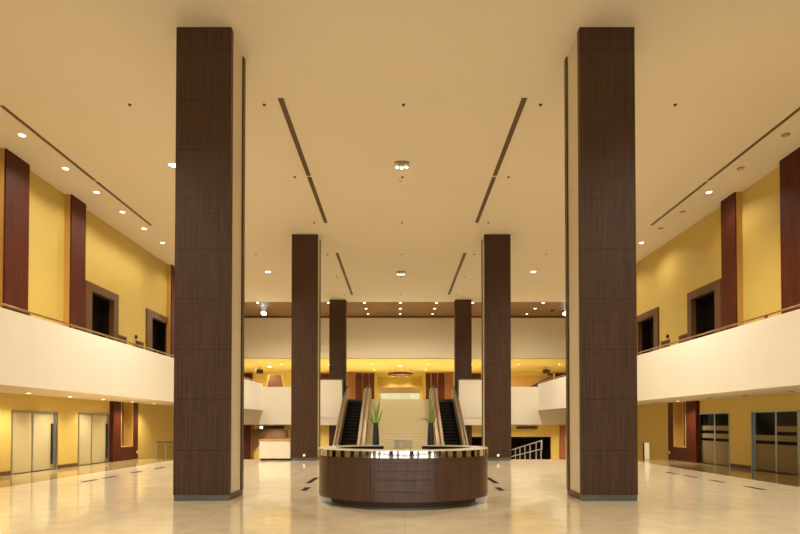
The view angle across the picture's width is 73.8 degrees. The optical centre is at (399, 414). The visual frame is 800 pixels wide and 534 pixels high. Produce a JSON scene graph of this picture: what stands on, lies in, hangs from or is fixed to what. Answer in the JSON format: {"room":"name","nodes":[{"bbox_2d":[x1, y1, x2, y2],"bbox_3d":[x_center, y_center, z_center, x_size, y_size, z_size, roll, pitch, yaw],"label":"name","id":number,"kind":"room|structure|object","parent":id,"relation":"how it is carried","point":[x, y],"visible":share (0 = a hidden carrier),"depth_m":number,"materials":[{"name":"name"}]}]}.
{"room":"hotel lobby","nodes":[
{"label":"hotel lobby","id":0,"kind":"room"},
{"bbox_2d":[0,171,173,474],"bbox_3d":[-13.160,-2.457,15.395,0.400,12.350,46.700,0,-1,0],"label":"wall","id":1,"kind":"structure","parent":0,"point":[115,263],"depth_m":22.09,"materials":[{"name":"yellow paint"}]},
{"bbox_2d":[0,148,29,314],"bbox_3d":[-12.820,-5.042,17.691,0.280,7.100,1.100,0,-1,0],"label":"column","id":2,"kind":"structure","parent":1,"relation":"attached to","point":[14,171],"depth_m":17.57,"materials":[{"name":"red wood"}]},
{"bbox_2d":[28,189,29,310],"bbox_3d":[-12.900,-5.030,18.366,0.120,7.100,0.250,0,-1,0],"label":"trim","id":3,"kind":"structure","parent":1,"relation":"attached to","point":[29,189],"depth_m":18.51,"materials":[{"name":"gold metal"}]},
{"bbox_2d":[11,410,57,474],"bbox_3d":[-13.100,0.947,19.005,0.320,2.170,2.418,0,-1,0],"label":"door","id":4,"kind":"structure","parent":1,"relation":"in","point":[34,434],"depth_m":19.02,"materials":[{"name":"beige glass"}]},
{"bbox_2d":[0,463,77,475],"bbox_3d":[-12.950,1.747,6.714,0.020,0.140,29.486,0,-1,0],"label":"baseboard","id":5,"kind":"structure","parent":1,"relation":"attached to","point":[5,473],"depth_m":20.43,"materials":[{"name":"brown wood"}]},
{"bbox_2d":[63,194,85,331],"bbox_3d":[-12.820,-4.983,21.065,0.280,7.100,0.950,0,-1,0],"label":"wall fin","id":6,"kind":"structure","parent":1,"relation":"attached to","point":[75,209],"depth_m":20.81,"materials":[{"name":"red wood"}]},
{"bbox_2d":[78,412,109,465],"bbox_3d":[-13.100,1.012,22.726,0.320,2.170,2.449,0,-1,0],"label":"door","id":7,"kind":"structure","parent":1,"relation":"in","point":[93,428],"depth_m":22.75,"materials":[{"name":"beige"}]},
{"bbox_2d":[85,280,118,341],"bbox_3d":[-13.220,-3.456,23.183,0.680,4.120,2.546,0,-1,0],"label":"door","id":8,"kind":"structure","parent":1,"relation":"in","point":[101,304],"depth_m":23.95,"materials":[{"name":"brown wood"}]},
{"bbox_2d":[118,335,126,343],"bbox_3d":[-12.922,-3.376,24.898,0.075,0.620,0.714,0,-1,0],"label":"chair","id":9,"kind":"object","parent":1,"relation":"in","point":[120,336],"visible":0.41,"depth_m":24.87,"materials":[{"name":"brown metal"}]},
{"bbox_2d":[109,401,137,461],"bbox_3d":[-12.988,0.776,24.965,0.445,2.720,2.250,0,-1,0],"label":"wood wall panel","id":10,"kind":"object","parent":1,"relation":"attached to","point":[123,429],"visible":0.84,"depth_m":25.06,"materials":[{"name":"red wood"}]},
{"bbox_2d":[136,340,143,348],"bbox_3d":[-12.922,-3.347,26.564,0.075,0.620,0.712,0,-1,0],"label":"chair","id":11,"kind":"object","parent":1,"relation":"in","point":[137,341],"visible":0.36,"depth_m":26.50,"materials":[{"name":"brown metal"}]},
{"bbox_2d":[146,308,167,355],"bbox_3d":[-13.220,-3.360,28.674,0.680,4.120,2.875,0,-1,0],"label":"door","id":12,"kind":"structure","parent":1,"relation":"in","point":[156,323],"depth_m":29.31,"materials":[{"name":"brown wood"}]},
{"bbox_2d":[166,265,174,357],"bbox_3d":[-12.820,-4.824,30.189,0.280,7.100,1.000,0,-1,0],"label":"wall fin","id":13,"kind":"structure","parent":1,"relation":"attached to","point":[170,268],"depth_m":29.73,"materials":[{"name":"red wood"}]},
{"bbox_2d":[0,385,251,409],"bbox_3d":[-11.495,-1.142,15.372,2.930,0.780,46.700,0,-1,0],"label":"ceiling","id":14,"kind":"structure","parent":0,"point":[3,388],"depth_m":19.08,"materials":[{"name":"beige paint"}]},
{"bbox_2d":[0,307,262,409],"bbox_3d":[-9.970,-1.677,15.382,0.120,1.910,46.700,0,-1,0],"label":"wall","id":15,"kind":"structure","parent":0,"point":[34,352],"depth_m":16.47,"materials":[{"name":"white paint"}]},
{"bbox_2d":[0,302,261,382],"bbox_3d":[-9.970,-2.700,15.399,0.060,0.137,46.700,0,-1,0],"label":"handrail","id":16,"kind":"object","parent":15,"relation":"on","point":[29,313],"visible":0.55,"depth_m":16.53,"materials":[{"name":"brown wood"}]},
{"bbox_2d":[244,387,290,424],"bbox_3d":[-11.010,-0.653,38.817,13.800,2.740,0.200,0,-1,0],"label":"wall","id":17,"kind":"structure","parent":0,"point":[276,410],"depth_m":38.71,"materials":[{"name":"beige paint"}]},
{"bbox_2d":[320,378,343,424],"bbox_3d":[-5.035,-0.904,38.157,2.190,3.300,1.130,0,-1,0],"label":"wall","id":18,"kind":"structure","parent":0,"point":[331,389],"depth_m":37.62,"materials":[{"name":"beige paint"}]},
{"bbox_2d":[0,0,799,315],"bbox_3d":[0.090,-8.732,18.305,36.600,0.300,52.300,0,-1,0],"label":"ceiling","id":19,"kind":"structure","parent":0,"point":[343,71],"depth_m":15.68,"materials":[{"name":"beige paint"}]},
{"bbox_2d":[0,106,95,180],"bbox_3d":[-11.110,-8.601,17.178,0.100,0.040,4.550,0,-1,0],"label":"ceiling vent","id":20,"kind":"object","parent":19,"relation":"in","point":[3,107],"visible":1,"depth_m":16.71,"materials":[{"name":"metal"}]},
{"bbox_2d":[96,182,151,225],"bbox_3d":[-11.110,-8.522,21.712,0.100,0.040,4.280,0,-1,0],"label":"ceiling vent","id":21,"kind":"object","parent":19,"relation":"in","point":[98,183],"visible":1,"depth_m":21.38,"materials":[{"name":"brown metal"}]},
{"bbox_2d":[168,162,174,167],"bbox_3d":[-7.760,-8.575,18.302,0.354,0.034,0.354,0,-1,0],"label":"recessed light","id":22,"kind":"object","parent":19,"relation":"in","point":[171,164],"visible":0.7,"depth_m":18.24,"materials":[{"name":"white plastic"}]},
{"bbox_2d":[278,98,310,175],"bbox_3d":[-3.240,-8.608,16.818,0.150,0.040,4.530,0,-1,0],"label":"ceiling vent","id":23,"kind":"object","parent":19,"relation":"in","point":[281,100],"visible":1,"depth_m":16.35,"materials":[{"name":"brown metal"}]},
{"bbox_2d":[307,177,327,222],"bbox_3d":[-3.240,-8.528,21.377,0.150,0.040,4.350,0,-1,0],"label":"ceiling vent","id":24,"kind":"object","parent":19,"relation":"in","point":[310,180],"visible":1,"depth_m":21.01,"materials":[{"name":"metal"}]},
{"bbox_2d":[336,253,346,276],"bbox_3d":[-3.240,-8.379,29.926,0.150,0.040,4.350,0,-1,0],"label":"ceiling vent","id":25,"kind":"object","parent":19,"relation":"in","point":[337,254],"visible":1,"depth_m":29.70,"materials":[{"name":"brown metal"}]},
{"bbox_2d":[345,277,352,294],"bbox_3d":[-3.240,-8.300,34.435,0.150,0.040,4.430,0,-1,0],"label":"ceiling vent","id":26,"kind":"object","parent":19,"relation":"in","point":[346,279],"visible":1,"depth_m":34.18,"materials":[{"name":"brown metal"}]},
{"bbox_2d":[396,271,404,274],"bbox_3d":[0.090,-8.265,31.149,0.540,0.186,0.297,0,-1,0],"label":"light","id":27,"kind":"object","parent":19,"relation":"attached to","point":[398,272],"visible":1,"depth_m":31.09,"materials":[{"name":"white glass"}]},
{"bbox_2d":[394,160,409,168],"bbox_3d":[0.090,-8.492,18.151,0.540,0.186,0.297,0,-1,0],"label":"light","id":28,"kind":"object","parent":19,"relation":"attached to","point":[401,164],"visible":1,"depth_m":18.10,"materials":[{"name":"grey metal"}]},
{"bbox_2d":[448,277,456,294],"bbox_3d":[3.420,-8.300,34.435,0.150,0.040,4.430,0,-1,0],"label":"ceiling vent","id":29,"kind":"object","parent":19,"relation":"in","point":[454,280],"visible":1,"depth_m":34.32,"materials":[{"name":"brown metal"}]},
{"bbox_2d":[455,253,465,275],"bbox_3d":[3.420,-8.379,29.926,0.150,0.040,4.350,0,-1,0],"label":"ceiling vent","id":30,"kind":"object","parent":19,"relation":"in","point":[464,254],"visible":1,"depth_m":29.68,"materials":[{"name":"brown metal"}]},
{"bbox_2d":[475,177,495,222],"bbox_3d":[3.420,-8.528,21.377,0.150,0.040,4.350,0,-1,0],"label":"ceiling vent","id":31,"kind":"object","parent":19,"relation":"in","point":[492,181],"visible":1,"depth_m":21.01,"materials":[{"name":"metal"}]},
{"bbox_2d":[493,98,526,175],"bbox_3d":[3.420,-8.608,16.818,0.150,0.040,4.530,0,-1,0],"label":"ceiling vent","id":32,"kind":"object","parent":19,"relation":"in","point":[523,100],"visible":1,"depth_m":16.35,"materials":[{"name":"brown metal"}]},
{"bbox_2d":[650,182,707,225],"bbox_3d":[11.290,-8.522,21.712,0.100,0.040,4.280,0,-1,0],"label":"ceiling vent","id":33,"kind":"object","parent":19,"relation":"in","point":[704,183],"visible":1,"depth_m":21.38,"materials":[{"name":"metal"}]},
{"bbox_2d":[707,107,799,180],"bbox_3d":[11.290,-8.601,17.178,0.100,0.040,4.550,0,-1,0],"label":"ceiling vent","id":34,"kind":"object","parent":19,"relation":"in","point":[798,109],"visible":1,"depth_m":16.81,"materials":[{"name":"brown metal"}]},
{"bbox_2d":[0,459,799,533],"bbox_3d":[0.090,1.979,8.792,26.700,0.250,33.650,0,-1,0],"label":"floor","id":35,"kind":"structure","parent":0,"point":[535,499],"depth_m":10.98,"materials":[{"name":"beige stone"}]},
{"bbox_2d":[156,442,172,459],"bbox_3d":[-9.860,1.705,25.174,3.200,0.870,0.060,0,-1,0],"label":"guard","id":36,"kind":"object","parent":35,"relation":"on","point":[164,450],"visible":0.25,"depth_m":25.17,"materials":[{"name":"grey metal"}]},
{"bbox_2d":[173,27,245,500],"bbox_3d":[-4.380,-3.384,12.421,1.230,10.600,1.120,0,-1,0],"label":"pillar","id":37,"kind":"structure","parent":35,"relation":"on","point":[208,432],"depth_m":11.88,"materials":[{"name":"brown wood"}]},
{"bbox_2d":[259,439,290,459],"bbox_3d":[-5.830,1.650,25.190,1.480,0.980,0.590,0,-1,0],"label":"counter","id":38,"kind":"object","parent":35,"relation":"on","point":[269,449],"depth_m":24.92,"materials":[{"name":"beige paint"}]},
{"bbox_2d":[291,234,320,460],"bbox_3d":[-4.430,-3.157,25.387,1.220,10.600,1.004,0,-1,0],"label":"pillar","id":39,"kind":"structure","parent":35,"relation":"on","point":[306,248],"depth_m":24.92,"materials":[{"name":"brown wood"}]},
{"bbox_2d":[318,445,487,510],"bbox_3d":[0.090,1.311,11.813,3.744,1.190,2.812,0,-1,0],"label":"reception desk","id":40,"kind":"object","parent":35,"relation":"on","point":[370,477],"visible":1,"depth_m":10.59,"materials":[{"name":"brown wood"}]},
{"bbox_2d":[367,394,382,444],"bbox_3d":[-0.614,0.077,13.008,0.399,1.320,0.172,0,-1,-16],"label":"potted plant","id":41,"kind":"object","parent":40,"relation":"on","point":[375,441],"visible":1,"depth_m":12.99,"materials":[{"name":"green plant"}]},
{"bbox_2d":[318,445,487,450],"bbox_3d":[0.090,0.729,11.823,3.744,0.025,2.812,0,-1,0],"label":"countertop","id":42,"kind":"structure","parent":40,"relation":"on","point":[323,447],"depth_m":11.10,"materials":[{"name":"white stone"}]},
{"bbox_2d":[418,393,438,444],"bbox_3d":[0.700,0.047,13.021,0.581,1.380,0.172,0,-1,0],"label":"potted plant","id":43,"kind":"object","parent":40,"relation":"on","point":[430,438],"visible":1,"depth_m":12.99,"materials":[{"name":"green plant"}]},
{"bbox_2d":[393,439,412,448],"bbox_3d":[0.090,1.275,13.605,0.510,1.325,0.330,0,-1,0],"label":"podium","id":44,"kind":"object","parent":35,"relation":"on","point":[398,443],"visible":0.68,"depth_m":13.49,"materials":[{"name":"stone"}]},
{"bbox_2d":[481,234,510,460],"bbox_3d":[4.610,-3.157,25.387,1.220,10.600,1.004,0,-1,0],"label":"pillar","id":45,"kind":"structure","parent":35,"relation":"on","point":[495,248],"depth_m":24.92,"materials":[{"name":"brown wood"}]},
{"bbox_2d":[564,27,637,500],"bbox_3d":[4.660,-3.384,12.421,1.230,10.600,1.120,0,-1,0],"label":"pillar","id":46,"kind":"structure","parent":35,"relation":"on","point":[600,169],"depth_m":11.88,"materials":[{"name":"brown wood"}]},
{"bbox_2d":[638,442,649,459],"bbox_3d":[10.830,1.705,25.174,1.980,0.870,0.060,0,-1,0],"label":"guard","id":47,"kind":"object","parent":35,"relation":"on","point":[645,444],"visible":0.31,"depth_m":25.16,"materials":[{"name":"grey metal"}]},
{"bbox_2d":[244,318,565,358],"bbox_3d":[0.090,-6.413,44.264,36.000,3.470,0.310,0,-1,0],"label":"wall","id":48,"kind":"structure","parent":0,"point":[374,338],"depth_m":44.12,"materials":[{"name":"beige paint"}]},
{"bbox_2d":[244,316,565,317],"bbox_3d":[0.090,-8.082,44.093,36.000,0.140,0.090,0,-1,0],"label":"trim","id":49,"kind":"structure","parent":48,"relation":"attached to","point":[244,316],"depth_m":44.05,"materials":[{"name":"brown wood"}]},
{"bbox_2d":[244,358,565,376],"bbox_3d":[0.090,-4.661,53.840,36.600,0.300,19.500,0,-1,0],"label":"ceiling","id":50,"kind":"structure","parent":0,"point":[417,366],"depth_m":49.66,"materials":[{"name":"yellow paint"}]},
{"bbox_2d":[256,367,262,373],"bbox_3d":[-13.360,-4.249,51.082,0.600,0.620,0.240,0,-1,0],"label":"speaker","id":51,"kind":"object","parent":50,"relation":"hanging from","point":[258,371],"visible":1,"depth_m":50.96},
{"bbox_2d":[388,365,412,375],"bbox_3d":[0.090,-4.157,50.080,2.340,0.840,2.340,0,-1,0],"label":"ring chandelier","id":52,"kind":"object","parent":50,"relation":"hanging from","point":[389,373],"visible":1,"depth_m":49.65,"materials":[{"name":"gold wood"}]},
{"bbox_2d":[543,367,549,373],"bbox_3d":[14.090,-4.249,51.082,0.600,0.620,0.240,0,-1,0],"label":"speaker","id":53,"kind":"object","parent":50,"relation":"hanging from","point":[545,371],"visible":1,"depth_m":50.96},
{"bbox_2d":[244,372,565,398],"bbox_3d":[0.090,-2.592,59.204,36.000,3.650,6.300,0,-1,0],"label":"wall","id":54,"kind":"structure","parent":0,"point":[378,381],"depth_m":56.34,"materials":[{"name":"yellow paint"}]},
{"bbox_2d":[244,373,252,380],"bbox_3d":[-16.478,-2.574,55.977,2.154,3.500,0.150,0,-1,0],"label":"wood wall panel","id":55,"kind":"object","parent":54,"relation":"attached to","point":[248,375],"visible":0.2,"depth_m":55.93,"materials":[{"name":"brown wood"}]},
{"bbox_2d":[320,373,328,377],"bbox_3d":[-7.837,-2.574,55.977,1.156,3.500,0.150,0,-1,0],"label":"wood wall panel","id":56,"kind":"object","parent":54,"relation":"attached to","point":[322,375],"visible":0.04,"depth_m":55.93,"materials":[{"name":"brown wood"}]},
{"bbox_2d":[347,373,354,398],"bbox_3d":[-5.084,-2.623,55.977,0.820,3.600,0.150,0,-1,0],"label":"wood wall panel","id":57,"kind":"object","parent":54,"relation":"attached to","point":[350,376],"visible":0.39,"depth_m":55.92,"materials":[{"name":"brown wood"}]},
{"bbox_2d":[355,373,361,398],"bbox_3d":[-4.243,-2.594,55.977,0.693,3.540,0.150,0,-1,0],"label":"wood wall panel","id":58,"kind":"object","parent":54,"relation":"attached to","point":[358,376],"visible":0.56,"depth_m":55.90,"materials":[{"name":"brown wood"}]},
{"bbox_2d":[363,373,368,392],"bbox_3d":[-3.508,-2.594,55.977,0.609,3.540,0.150,0,-1,0],"label":"wood wall panel","id":59,"kind":"object","parent":54,"relation":"attached to","point":[365,375],"visible":0.49,"depth_m":55.92,"materials":[{"name":"brown wood"}]},
{"bbox_2d":[369,373,373,398],"bbox_3d":[-2.867,-2.594,55.977,0.504,3.540,0.150,0,-1,0],"label":"wood wall panel","id":60,"kind":"object","parent":54,"relation":"attached to","point":[371,375],"visible":0.51,"depth_m":55.92,"materials":[{"name":"brown wood"}]},
{"bbox_2d":[426,373,430,398],"bbox_3d":[3.047,-2.594,55.977,0.504,3.540,0.150,0,-1,0],"label":"wood wall panel","id":61,"kind":"object","parent":54,"relation":"attached to","point":[428,375],"visible":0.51,"depth_m":55.92,"materials":[{"name":"brown wood"}]},
{"bbox_2d":[431,373,436,387],"bbox_3d":[3.688,-2.594,55.977,0.609,3.540,0.150,0,-1,0],"label":"wood wall panel","id":62,"kind":"object","parent":54,"relation":"attached to","point":[433,375],"visible":0.49,"depth_m":55.92,"materials":[{"name":"brown wood"}]},
{"bbox_2d":[438,373,444,398],"bbox_3d":[4.423,-2.594,55.977,0.693,3.540,0.150,0,-1,0],"label":"wood wall panel","id":63,"kind":"object","parent":54,"relation":"attached to","point":[441,376],"visible":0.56,"depth_m":55.90,"materials":[{"name":"brown wood"}]},
{"bbox_2d":[445,373,452,398],"bbox_3d":[5.264,-2.623,55.977,0.820,3.600,0.150,0,-1,0],"label":"wood wall panel","id":64,"kind":"object","parent":54,"relation":"attached to","point":[448,376],"visible":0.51,"depth_m":55.92,"materials":[{"name":"brown wood"}]},
{"bbox_2d":[472,373,480,377],"bbox_3d":[8.017,-2.574,55.977,1.156,3.500,0.150,0,-1,0],"label":"wood wall panel","id":65,"kind":"object","parent":54,"relation":"attached to","point":[474,375],"visible":0.24,"depth_m":55.93,"materials":[{"name":"brown wood"}]},
{"bbox_2d":[547,373,565,379],"bbox_3d":[16.658,-2.574,55.977,2.154,3.500,0.150,0,-1,0],"label":"wood wall panel","id":66,"kind":"object","parent":54,"relation":"attached to","point":[556,374],"visible":0.04,"depth_m":55.93,"materials":[{"name":"brown wood"}]},
{"bbox_2d":[254,425,565,458],"bbox_3d":[0.090,2.585,48.112,36.000,3.410,0.300,0,-1,0],"label":"wall","id":67,"kind":"structure","parent":0,"point":[552,431],"depth_m":47.98,"materials":[{"name":"yellow paint"}]},
{"bbox_2d":[244,425,253,458],"bbox_3d":[-14.400,2.611,47.882,2.620,3.350,0.140,0,-1,0],"label":"wood wall panel","id":68,"kind":"object","parent":67,"relation":"attached to","point":[248,454],"visible":0.32,"depth_m":47.83,"materials":[{"name":"brown wood"}]},
{"bbox_2d":[263,426,283,428],"bbox_3d":[-11.310,1.147,47.937,1.900,0.240,0.060,0,-1,0],"label":"air vent","id":69,"kind":"object","parent":67,"relation":"in","point":[264,427],"visible":1,"depth_m":47.92,"materials":[{"name":"brown metal"}]},
{"bbox_2d":[516,426,537,428],"bbox_3d":[11.490,1.147,47.937,1.900,0.240,0.060,0,-1,0],"label":"air vent","id":70,"kind":"object","parent":67,"relation":"in","point":[517,427],"visible":1,"depth_m":47.92,"materials":[{"name":"brown metal"}]},
{"bbox_2d":[560,426,565,458],"bbox_3d":[14.690,2.636,47.901,0.500,3.300,0.100,0,-1,0],"label":"wall strip","id":71,"kind":"object","parent":67,"relation":"attached to","point":[562,428],"visible":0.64,"depth_m":47.85,"materials":[{"name":"orange wood"}]},
{"bbox_2d":[457,378,481,424],"bbox_3d":[5.215,-0.904,38.157,2.190,3.300,1.130,0,-1,0],"label":"wall","id":72,"kind":"structure","parent":0,"point":[469,390],"depth_m":37.62,"materials":[{"name":"beige paint"}]},
{"bbox_2d":[472,437,549,458],"bbox_3d":[9.340,2.689,49.461,9.300,3.250,2.400,0,-1,0],"label":"wall","id":73,"kind":"structure","parent":0,"point":[516,442],"depth_m":50.46,"materials":[{"name":"black paint"}]},
{"bbox_2d":[511,387,565,424],"bbox_3d":[11.190,-0.653,38.817,13.800,2.740,0.200,0,-1,0],"label":"wall","id":74,"kind":"structure","parent":0,"point":[524,400],"depth_m":38.71,"materials":[{"name":"beige paint"}]},
{"bbox_2d":[538,309,799,409],"bbox_3d":[10.150,-1.677,15.382,0.120,1.910,46.700,0,-1,0],"label":"wall","id":75,"kind":"structure","parent":0,"point":[765,353],"depth_m":16.64,"materials":[{"name":"white paint"}]},
{"bbox_2d":[538,304,799,382],"bbox_3d":[10.150,-2.700,15.399,0.060,0.137,46.700,0,-1,0],"label":"handrail","id":76,"kind":"object","parent":75,"relation":"on","point":[765,316],"visible":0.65,"depth_m":16.76,"materials":[{"name":"brown wood"}]},
{"bbox_2d":[549,385,799,409],"bbox_3d":[11.675,-1.142,15.372,2.930,0.780,46.700,0,-1,0],"label":"ceiling","id":77,"kind":"structure","parent":0,"point":[778,390],"depth_m":19.08,"materials":[{"name":"beige paint"}]},
{"bbox_2d":[636,167,799,474],"bbox_3d":[13.340,-2.457,15.395,0.400,12.350,46.700,0,-1,0],"label":"wall","id":78,"kind":"structure","parent":0,"point":[690,261],"depth_m":22.07,"materials":[{"name":"yellow paint"}]},
{"bbox_2d":[637,307,658,354],"bbox_3d":[13.400,-3.368,28.216,0.680,4.120,2.597,0,-1,0],"label":"door","id":79,"kind":"structure","parent":78,"relation":"in","point":[647,322],"depth_m":29.02,"materials":[{"name":"brown wood"}]},
{"bbox_2d":[661,339,669,348],"bbox_3d":[13.102,-3.352,26.270,0.075,0.620,0.784,0,-1,0],"label":"air vent","id":80,"kind":"object","parent":78,"relation":"in","point":[664,342],"visible":0.47,"depth_m":26.18,"materials":[{"name":"brown metal"}]},
{"bbox_2d":[679,334,686,342],"bbox_3d":[13.102,-3.382,24.533,0.075,0.620,0.855,0,-1,0],"label":"air vent","id":81,"kind":"object","parent":78,"relation":"in","point":[684,336],"visible":0.44,"depth_m":24.56,"materials":[{"name":"brown metal"}]},
{"bbox_2d":[668,401,699,462],"bbox_3d":[13.168,0.767,24.490,0.445,2.720,2.400,0,-1,0],"label":"wood wall panel","id":82,"kind":"object","parent":78,"relation":"attached to","point":[683,417],"visible":0.96,"depth_m":24.38,"materials":[{"name":"red wood"}]},
{"bbox_2d":[687,278,721,340],"bbox_3d":[13.400,-3.461,22.903,0.680,4.120,2.500,0,-1,0],"label":"door","id":83,"kind":"structure","parent":78,"relation":"in","point":[704,304],"depth_m":23.59,"materials":[{"name":"brown wood"}]},
{"bbox_2d":[699,412,729,466],"bbox_3d":[13.280,1.005,22.347,0.320,2.170,2.374,0,-1,0],"label":"door","id":84,"kind":"structure","parent":78,"relation":"in","point":[714,427],"depth_m":22.23,"materials":[{"name":"glass"}]},
{"bbox_2d":[721,192,742,330],"bbox_3d":[13.000,-4.987,20.820,0.280,7.100,0.900,0,-1,0],"label":"wall fin","id":85,"kind":"structure","parent":78,"relation":"attached to","point":[731,206],"depth_m":20.57,"materials":[{"name":"red wood"}]},
{"bbox_2d":[730,463,750,469],"bbox_3d":[13.130,1.744,6.543,0.020,0.140,29.144,0,-1,0],"label":"baseboard","id":86,"kind":"structure","parent":78,"relation":"attached to","point":[731,464],"depth_m":20.49,"materials":[{"name":"brown wood"}]},
{"bbox_2d":[750,410,799,475],"bbox_3d":[13.280,0.941,18.696,0.320,2.170,2.400,0,-1,0],"label":"door","id":87,"kind":"structure","parent":78,"relation":"in","point":[775,446],"depth_m":18.68,"materials":[{"name":"glass"}]},
{"bbox_2d":[779,164,780,284],"bbox_3d":[13.080,-5.035,18.091,0.120,7.100,0.240,0,-1,0],"label":"trim","id":88,"kind":"structure","parent":78,"relation":"attached to","point":[779,164],"depth_m":18.22,"materials":[{"name":"gold metal"}]},
{"bbox_2d":[779,147,799,313],"bbox_3d":[13.000,-5.047,17.431,0.280,7.100,1.080,0,-1,0],"label":"wall fin","id":89,"kind":"structure","parent":78,"relation":"attached to","point":[790,164],"depth_m":17.52,"materials":[{"name":"red wood"}]},
{"bbox_3d":[0.090,4.352,44.506,36.600,0.250,37.850,0,-1,0],"label":"floor","id":90,"kind":"structure","parent":0,"visible":0},
{"bbox_2d":[252,429,287,452],"bbox_3d":[-11.435,2.324,47.167,3.050,2.100,0.600,0,-1,0],"label":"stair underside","id":91,"kind":"structure","parent":90,"relation":"on","point":[257,434],"depth_m":46.88,"materials":[{"name":"brown wood"}]},
{"bbox_2d":[329,300,346,445],"bbox_3d":[-4.410,-2.055,38.382,1.180,12.350,0.680,0,-1,0],"label":"pillar","id":92,"kind":"structure","parent":90,"relation":"on","point":[337,308],"depth_m":38.10,"materials":[{"name":"brown wood"}]},
{"bbox_2d":[333,385,370,445],"bbox_3d":[-3.050,0.958,34.686,1.920,6.395,10.905,0,-1,0],"label":"escalator","id":93,"kind":"object","parent":90,"relation":"on","point":[352,423],"visible":0.61,"depth_m":35.50,"materials":[{"name":"brown metal"}]},
{"bbox_2d":[366,399,434,448],"bbox_3d":[0.090,1.517,34.219,4.356,5.440,9.620,0,-1,0],"label":"stair","id":94,"kind":"structure","parent":90,"relation":"on","point":[399,419],"depth_m":36.05,"materials":[{"name":"beige stone"}]},
{"bbox_2d":[429,385,468,444],"bbox_3d":[3.230,0.958,34.686,1.920,6.395,10.905,0,-1,0],"label":"escalator","id":95,"kind":"object","parent":90,"relation":"on","point":[448,425],"visible":0.59,"depth_m":35.43,"materials":[{"name":"brown metal"}]},
{"bbox_2d":[454,300,471,445],"bbox_3d":[4.590,-2.055,38.382,1.180,12.350,0.680,0,-1,0],"label":"pillar","id":96,"kind":"structure","parent":90,"relation":"on","point":[462,309],"depth_m":38.10,"materials":[{"name":"brown wood"}]},
{"bbox_3d":[0.090,0.014,51.208,36.000,1.840,24.600,0,-1,0],"label":"floor","id":97,"kind":"structure","parent":0,"visible":0},
{"bbox_2d":[266,375,284,386],"bbox_3d":[-11.910,-2.360,51.389,2.319,2.912,0.320,0,-1,0],"label":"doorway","id":98,"kind":"structure","parent":97,"relation":"on","point":[272,380],"depth_m":51.36,"materials":[{"name":"brown wood"}]},
{"bbox_2d":[379,387,420,398],"bbox_3d":[0.090,-1.822,54.600,4.300,1.950,0.120,0,-1,0],"label":"glass screen","id":99,"kind":"object","parent":97,"relation":"on","point":[396,392],"visible":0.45,"depth_m":54.56,"materials":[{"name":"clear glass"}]},
{"bbox_2d":[511,373,554,386],"bbox_3d":[12.340,-2.455,51.301,5.100,3.100,0.700,0,-1,0],"label":"stair","id":100,"kind":"structure","parent":97,"relation":"on","point":[516,380],"depth_m":51.56,"materials":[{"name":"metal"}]},
{"bbox_3d":[5.940,3.252,33.023,2.300,1.950,14.850,0,-1,0],"label":"floor","id":101,"kind":"structure","parent":0,"visible":0},
{"bbox_2d":[511,440,541,458],"bbox_3d":[6.890,2.351,31.202,0.052,2.063,11.029,0,-1,0],"label":"handrail","id":102,"kind":"object","parent":101,"relation":"on","point":[540,441],"visible":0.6,"depth_m":28.05,"materials":[{"name":"silver metal"}]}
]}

